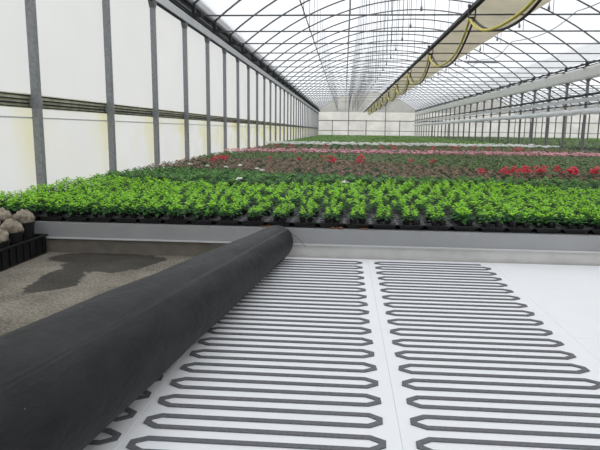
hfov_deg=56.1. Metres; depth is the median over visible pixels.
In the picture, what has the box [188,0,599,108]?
ceiling
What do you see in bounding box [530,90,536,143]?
steel column
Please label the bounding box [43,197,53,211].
potted plant
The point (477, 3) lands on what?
rail
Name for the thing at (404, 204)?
potted plant
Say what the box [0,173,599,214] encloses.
plants
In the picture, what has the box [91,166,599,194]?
plants
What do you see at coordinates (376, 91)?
roof truss
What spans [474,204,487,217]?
potted plant
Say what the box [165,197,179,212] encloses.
potted plant
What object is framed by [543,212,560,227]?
potted plant
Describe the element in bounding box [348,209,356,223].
potted plant
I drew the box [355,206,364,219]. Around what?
potted plant
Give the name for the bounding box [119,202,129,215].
potted plant
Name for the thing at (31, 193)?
potted plant
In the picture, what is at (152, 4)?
wall post
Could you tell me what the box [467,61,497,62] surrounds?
light bar
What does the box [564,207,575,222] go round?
potted plant
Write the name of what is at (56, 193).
potted plant
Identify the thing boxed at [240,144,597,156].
plants
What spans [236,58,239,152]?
wall post
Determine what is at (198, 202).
potted plant
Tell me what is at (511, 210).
potted plant
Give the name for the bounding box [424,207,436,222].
potted plant
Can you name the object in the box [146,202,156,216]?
potted plant
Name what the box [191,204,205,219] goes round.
potted plant
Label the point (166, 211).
potted plant
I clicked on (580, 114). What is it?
steel column
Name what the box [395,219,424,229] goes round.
tray
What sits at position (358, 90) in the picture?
roof truss
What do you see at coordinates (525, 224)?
potted plant
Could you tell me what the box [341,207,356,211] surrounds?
tray
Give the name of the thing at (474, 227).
tray
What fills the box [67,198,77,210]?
potted plant
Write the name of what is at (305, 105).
wall post
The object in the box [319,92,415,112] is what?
roof truss
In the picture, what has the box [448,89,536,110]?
roof truss
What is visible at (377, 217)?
potted plant
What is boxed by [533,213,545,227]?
potted plant
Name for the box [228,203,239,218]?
potted plant
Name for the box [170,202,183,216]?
potted plant
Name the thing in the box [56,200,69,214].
potted plant
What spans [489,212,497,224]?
potted plant
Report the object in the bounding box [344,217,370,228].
tray
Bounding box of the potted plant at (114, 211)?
[107,202,119,215]
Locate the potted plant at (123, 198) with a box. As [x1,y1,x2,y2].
[118,195,131,208]
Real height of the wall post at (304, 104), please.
4.820 m
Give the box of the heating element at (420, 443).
[374,262,599,449]
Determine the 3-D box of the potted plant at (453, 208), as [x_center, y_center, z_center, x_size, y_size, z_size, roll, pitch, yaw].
[1.897,-0.119,6.835,0.180,0.177,0.179,1,10,3]
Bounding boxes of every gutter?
[415,59,599,115]
[514,104,599,114]
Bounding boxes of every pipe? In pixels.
[414,91,599,120]
[419,102,599,122]
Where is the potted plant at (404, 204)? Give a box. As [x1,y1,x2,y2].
[397,201,405,214]
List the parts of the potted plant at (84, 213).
pot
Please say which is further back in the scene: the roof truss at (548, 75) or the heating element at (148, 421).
the roof truss at (548, 75)
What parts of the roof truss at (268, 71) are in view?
tie rod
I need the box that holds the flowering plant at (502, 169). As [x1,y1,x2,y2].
[497,166,507,179]
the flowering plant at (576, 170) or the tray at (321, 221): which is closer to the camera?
the tray at (321, 221)
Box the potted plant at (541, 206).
[535,206,549,217]
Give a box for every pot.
[0,207,12,224]
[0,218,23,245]
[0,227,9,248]
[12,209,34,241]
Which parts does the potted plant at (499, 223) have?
pot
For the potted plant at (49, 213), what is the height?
0.182 m
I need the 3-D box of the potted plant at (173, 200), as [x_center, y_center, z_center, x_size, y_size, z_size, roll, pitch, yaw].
[-1.544,-0.209,7.075,0.211,0.221,0.223,-9,13,-44]
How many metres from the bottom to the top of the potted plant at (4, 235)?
0.411 m
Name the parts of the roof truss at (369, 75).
tie rod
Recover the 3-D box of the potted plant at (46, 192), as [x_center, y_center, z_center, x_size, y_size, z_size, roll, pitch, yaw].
[-3.468,-0.351,7.707,0.255,0.247,0.232,4,10,21]
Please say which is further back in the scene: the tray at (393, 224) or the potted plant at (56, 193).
the potted plant at (56, 193)
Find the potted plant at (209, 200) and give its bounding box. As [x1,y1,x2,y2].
[207,200,221,215]
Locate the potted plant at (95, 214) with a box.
[90,205,101,216]
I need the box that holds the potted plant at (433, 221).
[427,213,439,225]
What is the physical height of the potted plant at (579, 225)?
0.169 m
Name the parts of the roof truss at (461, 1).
tie rod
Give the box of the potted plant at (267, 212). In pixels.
[261,201,271,215]
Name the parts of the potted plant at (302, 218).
pot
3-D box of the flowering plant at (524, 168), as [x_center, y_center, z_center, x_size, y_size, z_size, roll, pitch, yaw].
[4.883,-1.109,12.145,0.341,0.366,0.265,-1,10,-7]
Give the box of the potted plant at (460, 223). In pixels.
[455,209,467,225]
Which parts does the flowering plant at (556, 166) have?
flower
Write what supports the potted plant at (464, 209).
on the tray at (474, 227)
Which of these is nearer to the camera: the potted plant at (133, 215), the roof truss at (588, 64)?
the potted plant at (133, 215)
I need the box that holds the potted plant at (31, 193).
[25,193,40,206]
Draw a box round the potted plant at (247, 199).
[240,199,251,210]
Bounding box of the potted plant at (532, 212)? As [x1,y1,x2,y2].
[527,208,535,223]
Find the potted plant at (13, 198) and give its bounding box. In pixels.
[9,195,20,207]
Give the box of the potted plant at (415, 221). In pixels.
[409,211,420,224]
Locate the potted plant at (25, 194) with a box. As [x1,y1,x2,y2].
[17,192,28,202]
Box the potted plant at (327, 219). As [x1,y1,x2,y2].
[323,210,332,222]
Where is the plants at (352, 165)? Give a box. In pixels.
[149,157,522,177]
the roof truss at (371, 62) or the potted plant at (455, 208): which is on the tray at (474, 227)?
the potted plant at (455, 208)
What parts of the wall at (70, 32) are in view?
rail, rail, rail, rail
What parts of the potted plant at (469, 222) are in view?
pot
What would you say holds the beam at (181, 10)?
attached to the wall at (70, 32)
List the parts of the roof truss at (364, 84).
tie rod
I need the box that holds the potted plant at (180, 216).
[175,205,185,218]
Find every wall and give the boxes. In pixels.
[0,0,316,199]
[318,92,599,137]
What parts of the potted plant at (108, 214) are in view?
pot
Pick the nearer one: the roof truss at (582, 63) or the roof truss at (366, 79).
the roof truss at (582, 63)
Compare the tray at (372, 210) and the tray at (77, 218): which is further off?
the tray at (372, 210)
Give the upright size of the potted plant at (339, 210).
0.183 m
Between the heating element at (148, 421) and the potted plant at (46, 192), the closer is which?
the heating element at (148, 421)
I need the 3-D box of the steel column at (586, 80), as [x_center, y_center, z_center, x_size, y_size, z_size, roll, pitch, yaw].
[16.244,-6.007,32.158,0.260,4.560,0.260,1,10,4]
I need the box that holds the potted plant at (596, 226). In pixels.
[588,214,599,228]
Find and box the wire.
[299,0,336,107]
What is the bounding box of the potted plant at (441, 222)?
[438,212,446,225]
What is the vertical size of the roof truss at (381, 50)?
3.873 m
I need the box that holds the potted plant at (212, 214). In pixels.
[201,201,217,217]
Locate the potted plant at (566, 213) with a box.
[557,209,571,225]
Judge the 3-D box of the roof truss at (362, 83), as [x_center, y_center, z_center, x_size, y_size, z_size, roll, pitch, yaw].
[11.384,-20.317,88.226,18.792,3.873,0.120,1,10,4]
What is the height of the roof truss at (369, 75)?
3.873 m
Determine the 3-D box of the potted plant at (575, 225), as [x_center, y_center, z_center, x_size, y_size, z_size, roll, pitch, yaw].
[3.242,-0.060,6.567,0.160,0.164,0.155,-8,13,-43]
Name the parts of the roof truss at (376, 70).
tie rod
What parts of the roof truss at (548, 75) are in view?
tie rod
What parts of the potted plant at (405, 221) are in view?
pot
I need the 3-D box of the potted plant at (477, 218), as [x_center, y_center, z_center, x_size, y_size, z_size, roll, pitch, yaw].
[2.179,-0.108,6.834,0.104,0.143,0.150,10,13,44]
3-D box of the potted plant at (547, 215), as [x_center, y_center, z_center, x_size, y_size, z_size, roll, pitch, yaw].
[2.910,-0.076,6.643,0.169,0.164,0.154,-2,10,-15]
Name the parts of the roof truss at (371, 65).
tie rod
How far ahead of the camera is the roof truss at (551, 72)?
69.00 m
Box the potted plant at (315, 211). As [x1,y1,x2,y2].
[310,204,319,216]
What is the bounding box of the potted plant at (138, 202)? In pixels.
[136,202,144,213]
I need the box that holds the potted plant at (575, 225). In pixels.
[570,215,582,226]
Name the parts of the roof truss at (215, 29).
tie rod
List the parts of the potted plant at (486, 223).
pot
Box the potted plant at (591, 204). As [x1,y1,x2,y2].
[585,204,596,220]
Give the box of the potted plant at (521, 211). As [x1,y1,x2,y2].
[515,208,528,224]
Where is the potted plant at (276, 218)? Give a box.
[272,208,280,221]
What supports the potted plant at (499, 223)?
on the tray at (492, 228)
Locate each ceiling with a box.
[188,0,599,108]
[482,59,599,110]
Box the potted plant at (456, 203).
[448,202,463,215]
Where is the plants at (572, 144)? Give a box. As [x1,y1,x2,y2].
[424,136,599,149]
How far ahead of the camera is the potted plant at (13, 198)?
7.23 m
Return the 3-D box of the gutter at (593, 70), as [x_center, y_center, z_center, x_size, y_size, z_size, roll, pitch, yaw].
[17.702,-11.715,49.780,0.400,0.905,120.100,1,10,4]
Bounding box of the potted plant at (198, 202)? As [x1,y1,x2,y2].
[190,202,203,215]
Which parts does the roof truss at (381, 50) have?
tie rod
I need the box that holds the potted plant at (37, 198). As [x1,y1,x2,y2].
[30,194,42,208]
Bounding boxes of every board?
[83,351,186,449]
[117,257,402,449]
[368,259,599,449]
[491,263,599,338]
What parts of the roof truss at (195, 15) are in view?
tie rod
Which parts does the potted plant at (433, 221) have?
pot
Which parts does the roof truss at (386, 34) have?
tie rod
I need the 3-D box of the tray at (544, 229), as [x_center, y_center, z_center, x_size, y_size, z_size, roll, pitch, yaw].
[2.853,0.032,6.637,0.310,0.066,0.460,1,10,4]
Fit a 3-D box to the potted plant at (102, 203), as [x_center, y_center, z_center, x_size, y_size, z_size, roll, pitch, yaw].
[-2.457,-0.202,7.019,0.180,0.177,0.179,-6,12,-34]
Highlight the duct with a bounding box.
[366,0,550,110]
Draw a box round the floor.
[0,252,194,334]
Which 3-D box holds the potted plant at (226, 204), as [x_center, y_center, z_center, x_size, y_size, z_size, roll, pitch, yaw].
[-0.892,-0.184,6.896,0.213,0.246,0.227,6,11,30]
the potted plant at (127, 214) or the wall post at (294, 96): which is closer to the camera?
the potted plant at (127, 214)
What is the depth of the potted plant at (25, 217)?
6.52 m
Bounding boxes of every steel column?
[457,106,460,139]
[462,105,465,139]
[468,104,471,139]
[474,102,478,140]
[481,101,485,141]
[489,99,493,142]
[497,97,502,142]
[507,95,512,143]
[517,93,523,144]
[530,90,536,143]
[544,87,551,145]
[561,83,569,149]
[578,114,580,139]
[580,79,590,150]
[587,114,589,139]
[597,114,599,139]
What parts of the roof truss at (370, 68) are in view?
tie rod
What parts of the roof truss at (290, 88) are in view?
tie rod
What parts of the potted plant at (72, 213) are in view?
pot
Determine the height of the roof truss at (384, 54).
3.873 m
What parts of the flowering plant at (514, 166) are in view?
flower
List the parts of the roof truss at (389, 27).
tie rod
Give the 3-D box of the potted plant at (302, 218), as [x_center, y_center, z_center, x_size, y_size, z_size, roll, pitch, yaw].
[0.021,-0.116,6.717,0.128,0.154,0.156,-1,10,-10]
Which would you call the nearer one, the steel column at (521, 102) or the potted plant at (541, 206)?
the potted plant at (541, 206)
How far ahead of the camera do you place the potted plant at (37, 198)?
7.22 m
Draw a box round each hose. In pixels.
[368,0,535,114]
[370,0,541,113]
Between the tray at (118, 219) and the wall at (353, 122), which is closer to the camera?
the tray at (118, 219)
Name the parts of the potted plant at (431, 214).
pot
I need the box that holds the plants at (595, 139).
[524,137,599,140]
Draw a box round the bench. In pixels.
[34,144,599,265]
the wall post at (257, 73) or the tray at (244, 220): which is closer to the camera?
the tray at (244, 220)
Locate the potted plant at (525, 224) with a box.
[518,212,533,227]
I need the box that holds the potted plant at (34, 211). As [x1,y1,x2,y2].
[27,197,42,215]
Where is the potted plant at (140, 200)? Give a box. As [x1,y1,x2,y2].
[134,198,145,209]
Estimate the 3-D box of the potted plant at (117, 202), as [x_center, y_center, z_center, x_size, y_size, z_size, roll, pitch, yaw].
[-2.305,-0.234,7.151,0.198,0.210,0.216,6,11,29]
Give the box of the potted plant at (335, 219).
[331,208,340,222]
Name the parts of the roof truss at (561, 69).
tie rod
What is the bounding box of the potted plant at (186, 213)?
[182,205,191,216]
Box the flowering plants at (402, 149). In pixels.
[389,149,589,157]
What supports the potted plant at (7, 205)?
on the tray
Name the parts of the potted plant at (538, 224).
pot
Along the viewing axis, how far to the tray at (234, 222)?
6.71 m
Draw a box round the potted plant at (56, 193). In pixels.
[49,193,59,208]
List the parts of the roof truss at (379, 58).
tie rod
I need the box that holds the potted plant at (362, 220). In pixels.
[359,210,366,223]
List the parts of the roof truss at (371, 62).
tie rod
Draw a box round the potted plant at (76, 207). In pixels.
[74,201,83,214]
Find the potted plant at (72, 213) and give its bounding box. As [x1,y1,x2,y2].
[64,202,78,216]
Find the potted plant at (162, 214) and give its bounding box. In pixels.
[152,200,165,216]
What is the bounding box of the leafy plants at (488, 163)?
[197,151,599,180]
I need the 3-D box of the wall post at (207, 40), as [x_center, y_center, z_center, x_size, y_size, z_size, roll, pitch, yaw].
[-3.441,-4.505,21.057,0.180,4.820,0.300,1,10,4]
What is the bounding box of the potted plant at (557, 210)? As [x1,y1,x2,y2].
[553,208,566,223]
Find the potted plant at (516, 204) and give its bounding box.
[513,204,524,219]
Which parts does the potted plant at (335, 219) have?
pot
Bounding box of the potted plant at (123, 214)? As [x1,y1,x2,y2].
[117,204,128,217]
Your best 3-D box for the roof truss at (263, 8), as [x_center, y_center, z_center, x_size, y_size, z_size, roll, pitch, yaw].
[6.264,-9.463,23.327,18.792,3.873,0.120,1,10,4]
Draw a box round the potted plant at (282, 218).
[280,210,286,221]
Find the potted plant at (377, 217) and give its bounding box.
[374,208,385,221]
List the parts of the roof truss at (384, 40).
tie rod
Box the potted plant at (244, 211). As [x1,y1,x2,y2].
[239,200,248,214]
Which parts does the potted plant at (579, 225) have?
pot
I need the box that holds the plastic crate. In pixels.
[0,234,47,271]
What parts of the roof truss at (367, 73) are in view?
tie rod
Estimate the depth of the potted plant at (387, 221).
6.57 m
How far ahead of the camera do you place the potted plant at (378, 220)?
6.62 m
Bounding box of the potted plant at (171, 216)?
[165,204,178,218]
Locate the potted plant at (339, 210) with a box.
[337,202,346,214]
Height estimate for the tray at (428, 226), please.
0.066 m
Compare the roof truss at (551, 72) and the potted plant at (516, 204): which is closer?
the potted plant at (516, 204)
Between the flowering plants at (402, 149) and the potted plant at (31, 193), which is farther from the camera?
the flowering plants at (402, 149)
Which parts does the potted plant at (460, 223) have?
pot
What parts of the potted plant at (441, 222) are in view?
pot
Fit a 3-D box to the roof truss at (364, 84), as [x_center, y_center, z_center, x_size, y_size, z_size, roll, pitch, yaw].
[11.617,-20.811,91.176,18.792,3.873,0.120,1,10,4]
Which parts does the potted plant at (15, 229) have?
pot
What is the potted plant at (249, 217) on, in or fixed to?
on the tray at (244, 220)
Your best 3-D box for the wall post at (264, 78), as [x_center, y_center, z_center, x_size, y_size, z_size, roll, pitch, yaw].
[-2.277,-6.971,35.807,0.180,4.820,0.300,1,10,4]
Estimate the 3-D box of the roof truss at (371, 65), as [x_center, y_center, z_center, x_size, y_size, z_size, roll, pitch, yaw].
[9.522,-16.370,64.626,18.792,3.873,0.120,1,10,4]
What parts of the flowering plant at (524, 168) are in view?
flower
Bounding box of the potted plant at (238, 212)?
[233,204,241,216]
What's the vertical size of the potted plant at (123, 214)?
0.160 m
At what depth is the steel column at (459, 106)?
67.52 m
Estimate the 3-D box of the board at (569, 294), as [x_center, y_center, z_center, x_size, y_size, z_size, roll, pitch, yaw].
[2.766,0.659,5.228,1.359,0.030,2.387,1,10,4]
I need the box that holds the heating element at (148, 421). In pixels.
[126,259,385,449]
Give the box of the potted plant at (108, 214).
[101,202,112,217]
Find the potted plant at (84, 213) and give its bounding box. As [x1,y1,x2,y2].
[76,202,90,216]
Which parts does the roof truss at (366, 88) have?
tie rod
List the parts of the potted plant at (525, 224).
pot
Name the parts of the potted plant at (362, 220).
pot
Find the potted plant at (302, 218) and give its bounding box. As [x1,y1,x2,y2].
[298,209,305,221]
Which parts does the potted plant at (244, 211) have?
pot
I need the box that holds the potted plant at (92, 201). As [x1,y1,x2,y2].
[87,198,98,211]
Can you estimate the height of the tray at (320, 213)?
0.066 m
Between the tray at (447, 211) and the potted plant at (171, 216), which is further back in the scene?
the tray at (447, 211)
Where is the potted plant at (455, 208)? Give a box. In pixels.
[448,208,463,223]
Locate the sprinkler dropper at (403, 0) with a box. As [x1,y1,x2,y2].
[401,0,403,40]
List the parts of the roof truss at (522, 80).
tie rod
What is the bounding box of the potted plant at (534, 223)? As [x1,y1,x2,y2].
[530,211,544,225]
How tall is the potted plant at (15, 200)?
0.187 m
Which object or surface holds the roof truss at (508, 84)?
attached to the ceiling at (558, 91)
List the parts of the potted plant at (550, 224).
pot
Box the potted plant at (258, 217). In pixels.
[252,207,262,220]
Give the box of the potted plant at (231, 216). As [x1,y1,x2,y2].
[226,210,234,219]
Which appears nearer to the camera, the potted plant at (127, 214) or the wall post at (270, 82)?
the potted plant at (127, 214)
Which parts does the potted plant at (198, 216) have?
pot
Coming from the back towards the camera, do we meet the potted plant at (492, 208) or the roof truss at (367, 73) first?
the roof truss at (367, 73)
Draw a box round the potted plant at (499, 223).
[491,212,505,226]
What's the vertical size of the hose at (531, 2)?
0.892 m
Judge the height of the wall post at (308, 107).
4.820 m
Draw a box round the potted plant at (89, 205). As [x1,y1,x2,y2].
[77,198,94,214]
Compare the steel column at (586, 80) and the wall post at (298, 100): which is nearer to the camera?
the steel column at (586, 80)
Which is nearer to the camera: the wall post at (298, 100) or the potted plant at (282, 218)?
the potted plant at (282, 218)
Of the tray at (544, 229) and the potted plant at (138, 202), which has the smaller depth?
the tray at (544, 229)
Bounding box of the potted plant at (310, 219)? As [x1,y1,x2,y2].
[306,211,314,221]
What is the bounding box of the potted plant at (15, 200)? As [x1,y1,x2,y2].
[10,199,20,212]
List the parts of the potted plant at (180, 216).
pot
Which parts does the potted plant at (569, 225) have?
pot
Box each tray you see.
[35,210,46,220]
[38,212,67,220]
[63,212,98,221]
[87,214,119,222]
[112,214,143,222]
[137,213,172,223]
[163,214,193,224]
[188,215,219,224]
[214,215,245,225]
[239,215,269,225]
[265,216,294,226]
[287,202,307,206]
[291,216,318,227]
[295,206,317,210]
[301,211,324,216]
[318,217,343,227]
[319,207,336,211]
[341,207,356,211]
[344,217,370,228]
[348,212,372,217]
[366,208,383,212]
[369,218,397,229]
[372,213,397,218]
[395,213,422,218]
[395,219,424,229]
[409,209,426,213]
[420,214,448,219]
[421,219,451,230]
[431,209,451,214]
[444,214,474,220]
[446,220,478,231]
[473,220,506,231]
[503,223,534,232]
[530,224,562,233]
[556,224,591,233]
[584,225,599,234]
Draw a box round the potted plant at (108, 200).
[101,197,112,211]
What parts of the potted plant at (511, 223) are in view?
pot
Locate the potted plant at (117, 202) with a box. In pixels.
[114,199,124,213]
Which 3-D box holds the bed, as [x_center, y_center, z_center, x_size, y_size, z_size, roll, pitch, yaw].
[28.838,-10.639,73.285,17.950,0.347,72.100,1,10,4]
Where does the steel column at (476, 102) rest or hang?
on the floor
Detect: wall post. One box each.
[24,0,46,191]
[102,0,116,171]
[148,0,159,167]
[181,21,189,160]
[204,37,210,159]
[222,49,226,150]
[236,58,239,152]
[246,65,249,148]
[255,71,258,146]
[263,76,265,146]
[269,80,271,144]
[274,84,276,140]
[279,87,281,144]
[283,90,284,140]
[286,92,288,139]
[290,94,291,139]
[293,96,294,138]
[295,99,296,138]
[297,100,298,138]
[300,101,301,137]
[302,103,302,137]
[303,104,304,136]
[305,105,306,136]
[307,106,307,136]
[308,107,308,136]
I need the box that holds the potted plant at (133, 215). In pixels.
[128,204,139,217]
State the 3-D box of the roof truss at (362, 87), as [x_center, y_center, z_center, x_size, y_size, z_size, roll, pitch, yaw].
[12.082,-21.797,97.076,18.792,3.873,0.120,1,10,4]
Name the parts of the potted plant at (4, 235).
pot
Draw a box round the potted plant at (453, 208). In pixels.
[450,208,457,221]
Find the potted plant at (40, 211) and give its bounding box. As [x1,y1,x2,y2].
[34,202,45,213]
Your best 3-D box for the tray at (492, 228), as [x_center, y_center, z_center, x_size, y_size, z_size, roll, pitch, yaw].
[2.235,0.017,6.683,0.310,0.066,0.460,1,10,4]
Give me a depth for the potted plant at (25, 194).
7.69 m
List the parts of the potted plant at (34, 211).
pot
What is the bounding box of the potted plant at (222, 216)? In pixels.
[218,207,229,219]
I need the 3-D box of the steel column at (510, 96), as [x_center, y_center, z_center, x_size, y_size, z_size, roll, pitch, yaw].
[17.408,-8.474,46.908,0.260,4.560,0.260,1,10,4]
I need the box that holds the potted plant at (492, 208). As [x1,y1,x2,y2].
[487,206,498,220]
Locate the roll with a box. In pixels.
[0,225,304,449]
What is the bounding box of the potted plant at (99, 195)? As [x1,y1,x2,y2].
[93,193,103,209]
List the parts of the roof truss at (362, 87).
tie rod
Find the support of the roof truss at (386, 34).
attached to the beam at (181, 10)
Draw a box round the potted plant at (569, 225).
[563,213,576,228]
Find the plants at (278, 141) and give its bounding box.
[278,141,533,147]
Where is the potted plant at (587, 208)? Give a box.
[576,205,591,224]
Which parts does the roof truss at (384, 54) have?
tie rod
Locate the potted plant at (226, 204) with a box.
[216,201,232,217]
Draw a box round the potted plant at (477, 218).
[474,211,481,221]
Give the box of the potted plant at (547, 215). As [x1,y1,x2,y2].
[543,212,551,225]
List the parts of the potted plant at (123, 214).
pot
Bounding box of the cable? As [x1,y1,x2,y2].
[448,2,599,79]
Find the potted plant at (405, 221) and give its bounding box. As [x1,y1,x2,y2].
[401,211,411,224]
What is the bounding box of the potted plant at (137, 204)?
[129,203,143,215]
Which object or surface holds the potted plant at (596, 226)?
on the tray at (593, 231)
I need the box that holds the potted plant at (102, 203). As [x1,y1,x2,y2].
[95,202,107,214]
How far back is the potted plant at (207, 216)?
6.74 m
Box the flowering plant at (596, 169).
[587,168,599,181]
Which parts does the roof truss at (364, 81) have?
tie rod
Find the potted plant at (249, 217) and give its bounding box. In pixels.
[246,209,253,220]
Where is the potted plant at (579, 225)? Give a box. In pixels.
[574,214,586,228]
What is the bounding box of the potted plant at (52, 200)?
[46,198,62,213]
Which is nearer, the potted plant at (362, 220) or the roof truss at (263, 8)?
the potted plant at (362, 220)
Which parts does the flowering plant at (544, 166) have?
flower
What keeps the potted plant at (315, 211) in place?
on the tray
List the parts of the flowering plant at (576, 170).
flower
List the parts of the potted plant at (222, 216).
pot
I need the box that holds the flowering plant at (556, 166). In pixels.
[552,165,564,176]
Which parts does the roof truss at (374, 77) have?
tie rod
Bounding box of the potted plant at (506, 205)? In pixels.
[496,203,514,222]
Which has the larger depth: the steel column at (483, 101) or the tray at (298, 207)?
the steel column at (483, 101)
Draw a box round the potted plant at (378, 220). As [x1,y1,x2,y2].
[375,213,381,222]
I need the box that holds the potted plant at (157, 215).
[149,203,164,218]
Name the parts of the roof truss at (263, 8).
tie rod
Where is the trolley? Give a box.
[468,4,475,19]
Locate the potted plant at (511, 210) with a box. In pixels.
[503,210,517,224]
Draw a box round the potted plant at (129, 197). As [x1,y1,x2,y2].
[122,197,138,213]
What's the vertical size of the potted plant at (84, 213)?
0.187 m
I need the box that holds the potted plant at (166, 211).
[160,203,169,214]
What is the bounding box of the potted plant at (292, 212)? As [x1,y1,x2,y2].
[288,205,294,215]
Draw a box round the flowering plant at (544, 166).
[537,165,548,178]
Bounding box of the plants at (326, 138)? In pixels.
[278,135,524,147]
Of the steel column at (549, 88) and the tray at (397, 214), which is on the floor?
the steel column at (549, 88)
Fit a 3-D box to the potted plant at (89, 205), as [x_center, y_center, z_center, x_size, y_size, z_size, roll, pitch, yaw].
[-2.624,-0.221,7.014,0.201,0.232,0.215,4,10,18]
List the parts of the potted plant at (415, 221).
pot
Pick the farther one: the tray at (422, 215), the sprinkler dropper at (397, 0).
the sprinkler dropper at (397, 0)
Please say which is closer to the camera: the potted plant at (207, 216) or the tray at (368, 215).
the potted plant at (207, 216)
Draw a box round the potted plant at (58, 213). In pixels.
[53,203,63,215]
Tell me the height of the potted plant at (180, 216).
0.187 m
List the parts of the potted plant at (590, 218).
pot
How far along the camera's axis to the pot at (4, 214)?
6.54 m
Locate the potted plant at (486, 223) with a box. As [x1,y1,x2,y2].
[478,209,492,226]
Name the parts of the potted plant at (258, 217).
pot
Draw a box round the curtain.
[414,107,599,125]
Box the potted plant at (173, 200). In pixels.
[169,200,181,211]
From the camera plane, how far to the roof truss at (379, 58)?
58.84 m
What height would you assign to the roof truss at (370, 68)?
3.873 m
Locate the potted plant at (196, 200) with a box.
[188,199,202,213]
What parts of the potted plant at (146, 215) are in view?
pot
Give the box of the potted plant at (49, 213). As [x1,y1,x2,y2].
[44,202,55,215]
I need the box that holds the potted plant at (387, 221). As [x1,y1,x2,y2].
[385,213,391,223]
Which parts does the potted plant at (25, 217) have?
pot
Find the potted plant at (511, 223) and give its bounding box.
[504,208,522,226]
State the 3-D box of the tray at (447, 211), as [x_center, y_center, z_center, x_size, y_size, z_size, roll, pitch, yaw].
[1.954,-0.146,7.634,0.310,0.066,0.460,1,10,4]
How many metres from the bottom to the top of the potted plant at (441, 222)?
0.175 m
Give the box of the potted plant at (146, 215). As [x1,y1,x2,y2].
[139,203,154,218]
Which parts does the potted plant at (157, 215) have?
pot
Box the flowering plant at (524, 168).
[518,165,532,179]
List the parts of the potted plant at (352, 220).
pot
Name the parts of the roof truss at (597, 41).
tie rod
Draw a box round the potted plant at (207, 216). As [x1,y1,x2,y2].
[202,209,210,219]
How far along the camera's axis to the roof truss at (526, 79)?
77.61 m
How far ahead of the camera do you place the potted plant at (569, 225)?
6.43 m
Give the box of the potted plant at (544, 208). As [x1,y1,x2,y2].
[536,207,549,223]
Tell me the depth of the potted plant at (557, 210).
6.76 m
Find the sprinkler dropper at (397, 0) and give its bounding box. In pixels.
[395,0,397,50]
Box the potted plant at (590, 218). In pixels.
[585,210,597,226]
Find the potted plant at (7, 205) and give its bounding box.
[4,202,15,214]
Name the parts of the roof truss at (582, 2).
tie rod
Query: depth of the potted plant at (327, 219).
6.62 m
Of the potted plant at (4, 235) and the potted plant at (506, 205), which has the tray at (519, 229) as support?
the potted plant at (506, 205)
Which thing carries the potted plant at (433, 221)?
on the tray at (428, 226)
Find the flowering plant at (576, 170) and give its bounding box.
[568,166,579,179]
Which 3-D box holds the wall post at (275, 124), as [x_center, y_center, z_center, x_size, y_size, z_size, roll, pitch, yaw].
[-1.812,-7.958,41.707,0.180,4.820,0.300,1,10,4]
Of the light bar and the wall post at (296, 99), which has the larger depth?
the wall post at (296, 99)
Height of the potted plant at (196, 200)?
0.202 m
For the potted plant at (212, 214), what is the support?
on the tray at (203, 221)
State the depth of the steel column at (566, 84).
35.07 m
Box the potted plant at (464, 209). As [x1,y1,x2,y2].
[457,207,475,219]
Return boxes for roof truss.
[191,0,599,17]
[213,0,599,32]
[229,0,599,44]
[241,0,599,53]
[251,0,599,61]
[260,0,587,68]
[267,9,566,73]
[273,19,550,78]
[278,27,534,81]
[282,34,521,84]
[286,40,510,87]
[289,45,500,90]
[292,50,491,92]
[295,54,484,94]
[297,58,476,96]
[299,62,470,98]
[302,65,464,99]
[303,68,459,100]
[305,70,454,101]
[307,73,449,103]
[308,75,445,104]
[310,77,441,105]
[311,79,437,106]
[312,81,432,106]
[314,84,424,108]
[315,86,426,109]
[316,87,423,109]
[317,83,429,107]
[317,88,421,110]
[318,90,419,110]
[318,91,417,111]
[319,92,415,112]
[444,79,579,106]
[448,86,589,105]
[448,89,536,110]
[456,72,598,103]
[456,82,562,108]
[461,88,570,107]
[466,84,555,108]
[473,74,599,104]
[489,69,599,101]
[497,63,593,98]
[511,64,599,88]
[522,80,599,85]
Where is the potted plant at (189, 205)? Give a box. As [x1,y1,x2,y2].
[183,200,196,215]
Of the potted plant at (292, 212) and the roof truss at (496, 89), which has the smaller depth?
the potted plant at (292, 212)
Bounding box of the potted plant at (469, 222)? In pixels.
[461,208,477,225]
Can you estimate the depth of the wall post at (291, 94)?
53.35 m
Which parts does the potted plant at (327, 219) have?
pot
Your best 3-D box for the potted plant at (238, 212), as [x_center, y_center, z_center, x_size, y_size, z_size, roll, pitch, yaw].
[-0.776,-0.188,7.050,0.130,0.180,0.188,0,10,-5]
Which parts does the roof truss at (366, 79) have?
tie rod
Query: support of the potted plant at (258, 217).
on the tray at (244, 220)
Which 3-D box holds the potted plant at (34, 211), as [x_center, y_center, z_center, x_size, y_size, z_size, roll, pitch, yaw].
[-3.267,-0.216,6.917,0.214,0.247,0.228,-3,10,-19]
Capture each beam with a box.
[150,0,318,112]
[415,96,599,121]
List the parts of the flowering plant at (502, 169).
flower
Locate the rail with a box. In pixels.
[363,0,484,112]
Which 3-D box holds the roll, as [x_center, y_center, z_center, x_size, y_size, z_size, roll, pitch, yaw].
[-0.932,0.532,3.404,0.731,0.724,6.434,3,10,12]
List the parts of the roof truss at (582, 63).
tie rod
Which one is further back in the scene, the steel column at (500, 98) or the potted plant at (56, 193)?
the steel column at (500, 98)
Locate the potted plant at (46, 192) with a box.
[38,191,51,202]
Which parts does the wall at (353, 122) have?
rail, rail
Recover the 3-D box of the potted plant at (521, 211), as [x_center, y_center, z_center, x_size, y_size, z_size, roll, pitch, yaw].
[2.613,-0.091,6.625,0.193,0.223,0.206,3,10,14]
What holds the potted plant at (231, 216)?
on the tray at (234, 222)
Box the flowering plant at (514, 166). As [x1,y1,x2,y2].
[510,165,520,177]

